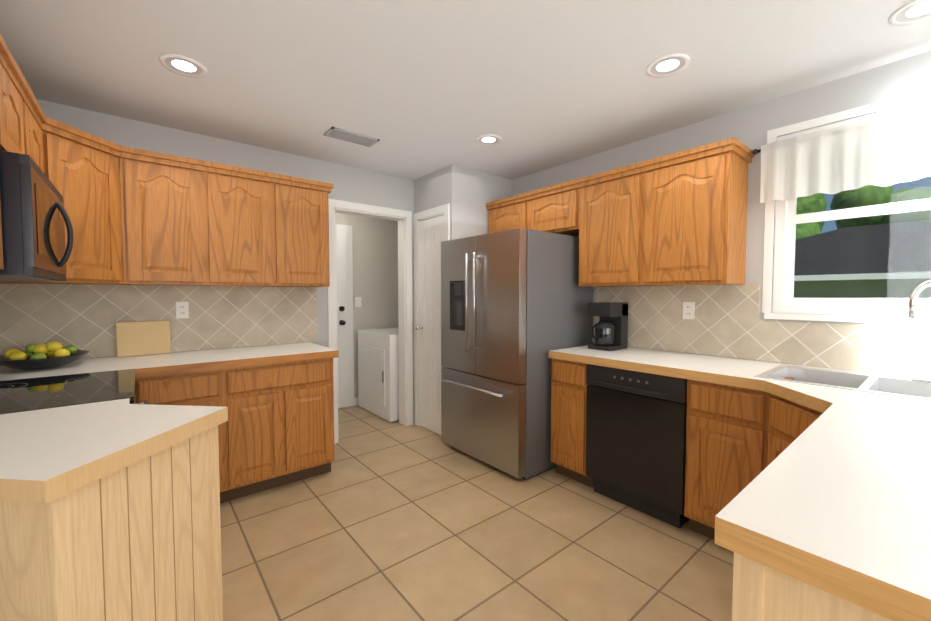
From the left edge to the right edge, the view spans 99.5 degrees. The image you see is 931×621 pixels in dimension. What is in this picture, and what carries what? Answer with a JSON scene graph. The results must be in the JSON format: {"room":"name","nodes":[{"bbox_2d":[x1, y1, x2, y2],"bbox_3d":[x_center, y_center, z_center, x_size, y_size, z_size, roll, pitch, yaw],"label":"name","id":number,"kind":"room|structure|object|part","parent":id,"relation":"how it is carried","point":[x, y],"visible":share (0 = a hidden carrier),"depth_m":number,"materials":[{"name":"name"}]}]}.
{"room":"kitchen","nodes":[
{"label":"kitchen","id":0,"kind":"room"},
{"bbox_2d":[36,99,414,423],"bbox_3d":[-1.640,-0.037,3.106,3.020,2.440,0.120,-2,3,-39],"label":"wall","id":1,"kind":"structure","parent":0,"point":[359,185],"depth_m":3.04,"materials":[{"name":"grey paint"}]},
{"bbox_2d":[0,33,7,280],"bbox_3d":[-1.510,-0.499,1.007,0.339,0.790,0.460,-2,3,-39],"label":"upper cabinet","id":2,"kind":"object","parent":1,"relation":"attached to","point":[3,116],"depth_m":1.33,"materials":[{"name":"brown wood"}]},
{"bbox_2d":[4,40,31,157],"bbox_3d":[-1.781,-0.719,1.329,0.339,0.375,0.395,-2,3,-39],"label":"upper cabinet","id":3,"kind":"object","parent":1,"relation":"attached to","point":[16,105],"depth_m":1.49,"materials":[{"name":"brown wood"}]},
{"bbox_2d":[0,151,73,280],"bbox_3d":[-1.852,-0.330,1.523,0.456,0.408,0.754,-2,3,-39],"label":"microwave","id":4,"kind":"object","parent":3,"relation":"attached to","point":[34,216],"visible":1,"depth_m":1.35,"materials":[{"name":"black"}]},
{"bbox_2d":[28,85,47,177],"bbox_3d":[-2.032,-0.732,1.634,0.339,0.375,0.395,-2,3,-39],"label":"upper cabinet","id":5,"kind":"object","parent":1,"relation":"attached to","point":[39,122],"depth_m":1.82,"materials":[{"name":"brown wood"}]},
{"bbox_2d":[0,114,127,284],"bbox_3d":[-2.246,-0.543,2.114,0.607,0.790,0.607,-2,3,-39],"label":"upper cabinet","id":6,"kind":"object","parent":1,"relation":"attached to","point":[87,169],"depth_m":2.11,"materials":[{"name":"brown wood"}]},
{"bbox_2d":[0,283,316,358],"bbox_3d":[-1.967,0.054,2.759,1.830,0.460,0.008,-2,3,-39],"label":"tile backsplash","id":7,"kind":"structure","parent":1,"relation":"attached to","point":[84,316],"depth_m":2.66,"materials":[{"name":"beige tile"}]},
{"bbox_2d":[176,302,188,318],"bbox_3d":[-1.969,-0.003,2.743,0.072,0.116,0.008,-2,3,-39],"label":"outlet","id":8,"kind":"object","parent":7,"relation":"attached to","point":[182,309],"visible":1,"depth_m":2.74,"materials":[{"name":"white plastic"}]},
{"bbox_2d":[124,146,207,285],"bbox_3d":[-1.939,-0.560,2.538,0.405,0.790,0.339,-2,3,-39],"label":"upper cabinet","id":9,"kind":"object","parent":1,"relation":"attached to","point":[140,216],"depth_m":2.41,"materials":[{"name":"brown wood"}]},
{"bbox_2d":[208,161,275,286],"bbox_3d":[-1.626,-0.570,2.795,0.405,0.790,0.339,-2,3,-39],"label":"upper cabinet","id":10,"kind":"object","parent":1,"relation":"attached to","point":[241,201],"depth_m":2.67,"materials":[{"name":"brown wood"}]},
{"bbox_2d":[276,174,331,286],"bbox_3d":[-1.313,-0.581,3.052,0.405,0.790,0.339,-2,3,-39],"label":"upper cabinet","id":11,"kind":"object","parent":1,"relation":"attached to","point":[302,207],"depth_m":2.92,"materials":[{"name":"brown wood"}]},
{"bbox_2d":[327,199,412,443],"bbox_3d":[-0.902,0.096,3.717,0.840,2.125,0.152,-2,3,-39],"label":"trim","id":12,"kind":"structure","parent":1,"relation":"attached to","point":[403,218],"depth_m":3.87,"materials":[{"name":"white paint"}]},
{"bbox_2d":[335,212,397,397],"bbox_3d":[-1.539,-0.094,4.520,2.370,2.440,0.120,-2,3,-39],"label":"wall","id":13,"kind":"structure","parent":0,"point":[375,261],"depth_m":4.74,"materials":[{"name":"grey paint"}]},
{"bbox_2d":[336,230,348,407],"bbox_3d":[-1.649,0.112,4.284,0.800,2.030,0.112,-2,3,-39],"label":"laundry door","id":14,"kind":"structure","parent":13,"relation":"in","point":[342,312],"depth_m":4.51,"materials":[{"name":"white paint"}]},
{"bbox_2d":[336,224,353,405],"bbox_3d":[-1.682,0.081,4.322,0.940,2.105,0.016,-2,3,-39],"label":"door frame","id":15,"kind":"structure","parent":13,"relation":"attached to","point":[348,228],"depth_m":4.59,"materials":[{"name":"white paint"}]},
{"bbox_2d":[354,397,358,404],"bbox_3d":[-0.951,1.064,4.964,0.955,0.090,0.012,-2,3,-39],"label":"baseboard","id":16,"kind":"structure","parent":13,"relation":"attached to","point":[356,402],"depth_m":4.66,"materials":[{"name":"white paint"}]},
{"bbox_2d":[355,297,360,306],"bbox_3d":[-1.266,-0.100,4.660,0.072,0.116,0.008,-2,3,-39],"label":"outlet","id":17,"kind":"object","parent":13,"relation":"attached to","point":[357,301],"visible":1,"depth_m":4.65,"materials":[{"name":"white plastic"}]},
{"bbox_2d":[414,164,511,239],"bbox_3d":[-0.025,-0.071,3.951,0.750,2.440,0.620,-2,3,-39],"label":"wall","id":18,"kind":"structure","parent":0,"point":[466,194],"depth_m":3.60,"materials":[{"name":"grey paint"}]},
{"bbox_2d":[415,215,443,434],"bbox_3d":[-0.342,0.145,3.713,0.112,2.010,0.420,-2,3,-39],"label":"pantry door","id":19,"kind":"structure","parent":18,"relation":"in","point":[431,239],"depth_m":3.73,"materials":[{"name":"white paint"}]},
{"bbox_2d":[413,203,449,425],"bbox_3d":[-0.287,0.104,3.752,0.116,2.105,0.575,-2,3,-39],"label":"door frame","id":20,"kind":"structure","parent":18,"relation":"attached to","point":[441,210],"depth_m":3.89,"materials":[{"name":"white paint"}]},
{"bbox_2d":[0,0,930,179],"bbox_3d":[-0.611,-1.200,0.145,6.660,0.120,8.690,-2,3,-39],"label":"ceiling","id":21,"kind":"structure","parent":0,"point":[419,88],"depth_m":1.95,"materials":[{"name":"white paint"}]},
{"bbox_2d":[159,54,207,77],"bbox_3d":[-1.394,-1.209,1.954,0.196,0.006,0.196,-2,3,-39],"label":"recessed light","id":22,"kind":"object","parent":21,"relation":"in","point":[183,65],"visible":1,"depth_m":1.95,"materials":[{"name":"white paint"}]},
{"bbox_2d":[324,127,379,146],"bbox_3d":[-0.814,-1.241,2.830,0.350,0.012,0.160,-2,3,-39],"label":"ceiling vent","id":23,"kind":"object","parent":21,"relation":"in","point":[348,136],"visible":1,"depth_m":2.82,"materials":[{"name":"grey metal"}]},
{"bbox_2d":[475,134,501,145],"bbox_3d":[0.169,-1.246,2.885,0.196,0.006,0.196,-2,3,-39],"label":"recessed light","id":24,"kind":"object","parent":21,"relation":"in","point":[488,139],"visible":1,"depth_m":2.88,"materials":[{"name":"white paint"}]},
{"bbox_2d":[646,53,689,77],"bbox_3d":[1.000,-1.209,1.951,0.196,0.006,0.196,-2,3,-39],"label":"recessed light","id":25,"kind":"object","parent":21,"relation":"in","point":[667,65],"visible":1,"depth_m":1.95,"materials":[{"name":"white paint"}]},
{"bbox_2d":[888,0,930,25],"bbox_3d":[1.814,-1.193,1.558,0.196,0.006,0.196,-2,3,-39],"label":"recessed light","id":26,"kind":"object","parent":21,"relation":"in","point":[913,12],"visible":1,"depth_m":1.59,"materials":[{"name":"white paint"}]},
{"bbox_2d":[220,405,733,620],"bbox_3d":[-0.611,1.358,0.247,6.660,0.120,8.690,-2,3,-39],"label":"floor","id":27,"kind":"structure","parent":0,"point":[384,520],"depth_m":2.03,"materials":[{"name":"tile"}]},
{"bbox_2d":[0,369,148,413],"bbox_3d":[-1.756,0.682,1.643,0.697,1.080,0.754,-2,3,-39],"label":"range","id":28,"kind":"object","parent":27,"relation":"on","point":[27,394],"visible":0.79,"depth_m":1.63,"materials":[{"name":"black glass"}]},
{"bbox_2d":[0,398,227,620],"bbox_3d":[-1.189,0.808,1.119,0.912,0.910,0.770,-2,3,-39],"label":"base cabinet","id":29,"kind":"object","parent":27,"relation":"on","point":[109,510],"visible":1,"depth_m":1.06,"materials":[{"name":"beige laminate"}]},
{"bbox_2d":[0,398,227,503],"bbox_3d":[-1.186,0.378,1.104,0.904,0.050,0.770,-2,3,-39],"label":"countertop","id":30,"kind":"structure","parent":29,"relation":"on","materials":[{"name":"white laminate"}]},
{"bbox_2d":[136,370,231,502],"bbox_3d":[-1.821,0.777,2.508,0.420,0.860,0.619,-2,3,-39],"label":"base cabinet","id":31,"kind":"object","parent":27,"relation":"on","point":[209,387],"depth_m":2.31,"materials":[{"name":"brown wood"}]},
{"bbox_2d":[228,358,334,499],"bbox_3d":[-1.396,0.763,2.856,0.680,0.860,0.619,-2,3,-39],"label":"base cabinet","id":32,"kind":"object","parent":27,"relation":"on","point":[276,429],"depth_m":2.60,"materials":[{"name":"brown wood"}]},
{"bbox_2d":[0,342,338,380],"bbox_3d":[-1.784,0.322,2.503,1.754,0.050,0.629,-2,3,-39],"label":"countertop","id":33,"kind":"structure","parent":32,"relation":"on","point":[186,362],"depth_m":2.40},
{"bbox_2d":[0,341,89,369],"bbox_3d":[-2.299,0.240,2.137,0.380,0.141,0.380,-2,3,-39],"label":"fruit bowl","id":34,"kind":"object","parent":33,"relation":"on","point":[53,354],"visible":1,"depth_m":2.10,"materials":[{"name":"black ceramic"}]},
{"bbox_2d":[116,320,170,356],"bbox_3d":[-2.073,0.180,2.546,0.270,0.225,0.069,-2,3,-39],"label":"cutting board","id":35,"kind":"object","parent":33,"relation":"on","point":[136,338],"visible":0.98,"depth_m":2.54,"materials":[{"name":"brown wood"}]},
{"bbox_2d":[358,328,398,421],"bbox_3d":[-0.752,0.597,4.494,0.700,1.060,0.760,-2,3,-39],"label":"dryer","id":36,"kind":"object","parent":27,"relation":"on","point":[378,372],"visible":0.38,"depth_m":4.16,"materials":[{"name":"white metal"}]},
{"bbox_2d":[441,228,592,479],"bbox_3d":[0.388,0.298,3.283,0.936,1.755,0.910,-2,3,-39],"label":"fridge","id":37,"kind":"object","parent":27,"relation":"on","point":[514,307],"visible":0.94,"depth_m":2.89,"materials":[{"name":"silver metal"}]},
{"bbox_3d":[0.052,0.082,2.998,0.066,1.030,0.710,-2,3,-39],"label":"handle","id":38,"kind":"part","parent":37,"relation":"part of","materials":[{"name":"silver metal"}]},
{"bbox_2d":[580,480,719,545],"bbox_3d":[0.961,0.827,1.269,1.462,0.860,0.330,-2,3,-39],"label":"toe kick","id":39,"kind":"object","parent":27,"relation":"on","point":[640,507],"depth_m":2.34,"materials":[{"name":"brown wood"}]},
{"bbox_3d":[1.391,0.759,1.651,0.019,0.705,0.357,0,2,6],"label":"diagonal door","id":40,"kind":"part","parent":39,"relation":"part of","materials":[{"name":"brown wood"}]},
{"bbox_2d":[720,540,919,620],"bbox_3d":[1.280,0.842,0.880,1.462,0.860,0.763,-2,3,-39],"label":"peninsula base panel","id":41,"kind":"object","parent":27,"relation":"on","point":[763,589],"depth_m":0.64,"materials":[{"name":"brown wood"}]},
{"bbox_2d":[548,349,930,620],"bbox_3d":[1.032,0.375,1.179,1.500,0.050,3.068,-2,3,-39],"label":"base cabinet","id":42,"kind":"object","parent":41,"relation":"on","point":[832,485],"depth_m":1.55,"materials":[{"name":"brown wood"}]},
{"bbox_2d":[512,50,930,376],"bbox_3d":[1.880,-0.006,2.314,0.120,2.440,8.570,-2,3,-39],"label":"wall","id":43,"kind":"structure","parent":0,"point":[750,126],"depth_m":2.36,"materials":[{"name":"grey paint"}]},
{"bbox_2d":[485,193,524,232],"bbox_3d":[0.490,-0.818,3.612,0.339,0.360,0.500,-2,3,-39],"label":"upper cabinet","id":44,"kind":"object","parent":43,"relation":"attached to","point":[508,213],"depth_m":3.49,"materials":[{"name":"brown wood"}]},
{"bbox_2d":[525,179,576,235],"bbox_3d":[0.807,-0.803,3.226,0.339,0.360,0.500,-2,3,-39],"label":"upper cabinet","id":45,"kind":"object","parent":43,"relation":"attached to","point":[552,209],"depth_m":3.11,"materials":[{"name":"brown wood"}]},
{"bbox_2d":[573,162,640,286],"bbox_3d":[1.119,-0.573,2.854,0.339,0.790,0.485,-2,3,-39],"label":"upper cabinet","id":46,"kind":"object","parent":43,"relation":"attached to","point":[606,230],"depth_m":2.74,"materials":[{"name":"brown wood"}]},
{"bbox_2d":[637,137,752,285],"bbox_3d":[1.426,-0.558,2.479,0.339,0.790,0.485,-2,3,-39],"label":"upper cabinet","id":47,"kind":"object","parent":43,"relation":"attached to","point":[677,218],"depth_m":2.34,"materials":[{"name":"brown wood"}]},
{"bbox_2d":[595,284,930,377],"bbox_3d":[2.043,0.084,2.017,0.008,0.460,3.100,-2,3,-39],"label":"tile backsplash","id":48,"kind":"structure","parent":43,"relation":"attached to","point":[725,322],"depth_m":2.39,"materials":[{"name":"beige tile"}]},
{"bbox_2d":[683,302,694,318],"bbox_3d":[1.504,0.001,2.659,0.008,0.116,0.072,-2,3,-39],"label":"outlet","id":49,"kind":"object","parent":48,"relation":"attached to","point":[688,310],"visible":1,"depth_m":2.65,"materials":[{"name":"white plastic"}]},
{"bbox_2d":[752,104,930,202],"bbox_3d":[2.240,-0.757,1.659,0.111,0.336,1.722,-2,3,-39],"label":"curtain","id":50,"kind":"object","parent":43,"relation":"attached to","point":[890,149],"visible":0.98,"depth_m":1.98,"materials":[{"name":"fabric"}]},
{"bbox_2d":[762,88,930,324],"bbox_3d":[2.300,-0.478,1.739,0.105,1.100,1.590,-2,3,-39],"label":"window","id":51,"kind":"structure","parent":43,"relation":"in","point":[781,302],"depth_m":2.13,"materials":[{"name":"white paint"}]},
{"bbox_2d":[560,345,887,375],"bbox_3d":[1.830,0.349,1.832,0.564,0.050,3.068,-2,3,-39],"label":"countertop","id":52,"kind":"structure","parent":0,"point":[686,360],"depth_m":2.42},
{"bbox_2d":[588,302,627,350],"bbox_3d":[1.040,0.110,2.902,0.240,0.340,0.197,-2,3,-39],"label":"coffee maker","id":53,"kind":"object","parent":52,"relation":"on","point":[611,329],"visible":0.98,"depth_m":2.84,"materials":[{"name":"black plastic"}]},
{"bbox_2d":[586,364,688,527],"bbox_3d":[1.197,0.777,2.535,0.610,0.853,0.600,-2,3,-39],"label":"dishwasher","id":54,"kind":"object","parent":52,"relation":"in","point":[637,420],"depth_m":2.32,"materials":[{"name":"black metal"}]},
{"bbox_2d":[756,364,930,399],"bbox_3d":[1.868,0.421,1.738,0.516,0.193,0.866,-2,3,-39],"label":"sink","id":55,"kind":"object","parent":52,"relation":"in","point":[831,378],"depth_m":1.94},
{"bbox_2d":[908,280,930,379],"bbox_3d":[2.101,0.095,1.701,0.174,0.461,0.256,-2,3,-39],"label":"faucet","id":56,"kind":"object","parent":52,"relation":"on","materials":[{"name":"silver metal"}]},
{"label":"outside","id":57,"kind":"structure","parent":0,"visible":0},
{"bbox_3d":[28.301,0.880,23.136,67.040,0.200,100.000,-2,3,-39],"label":"ground","id":58,"kind":"structure","parent":57,"visible":0},
{"bbox_2d":[794,219,930,297],"bbox_3d":[20.481,-0.980,12.117,13.000,4.800,25.000,-2,3,-39],"label":"house","id":59,"kind":"structure","parent":58,"relation":"on","point":[811,254],"depth_m":13.16,"materials":[{"name":"grey"}]},
{"bbox_2d":[796,185,930,239],"bbox_3d":[26.159,-4.345,14.783,39.002,11.311,57.033,-2,3,-39],"label":"trees","id":60,"kind":"object","parent":58,"relation":"on","point":[809,206],"depth_m":29.61,"materials":[{"name":"green plant"}]}
]}

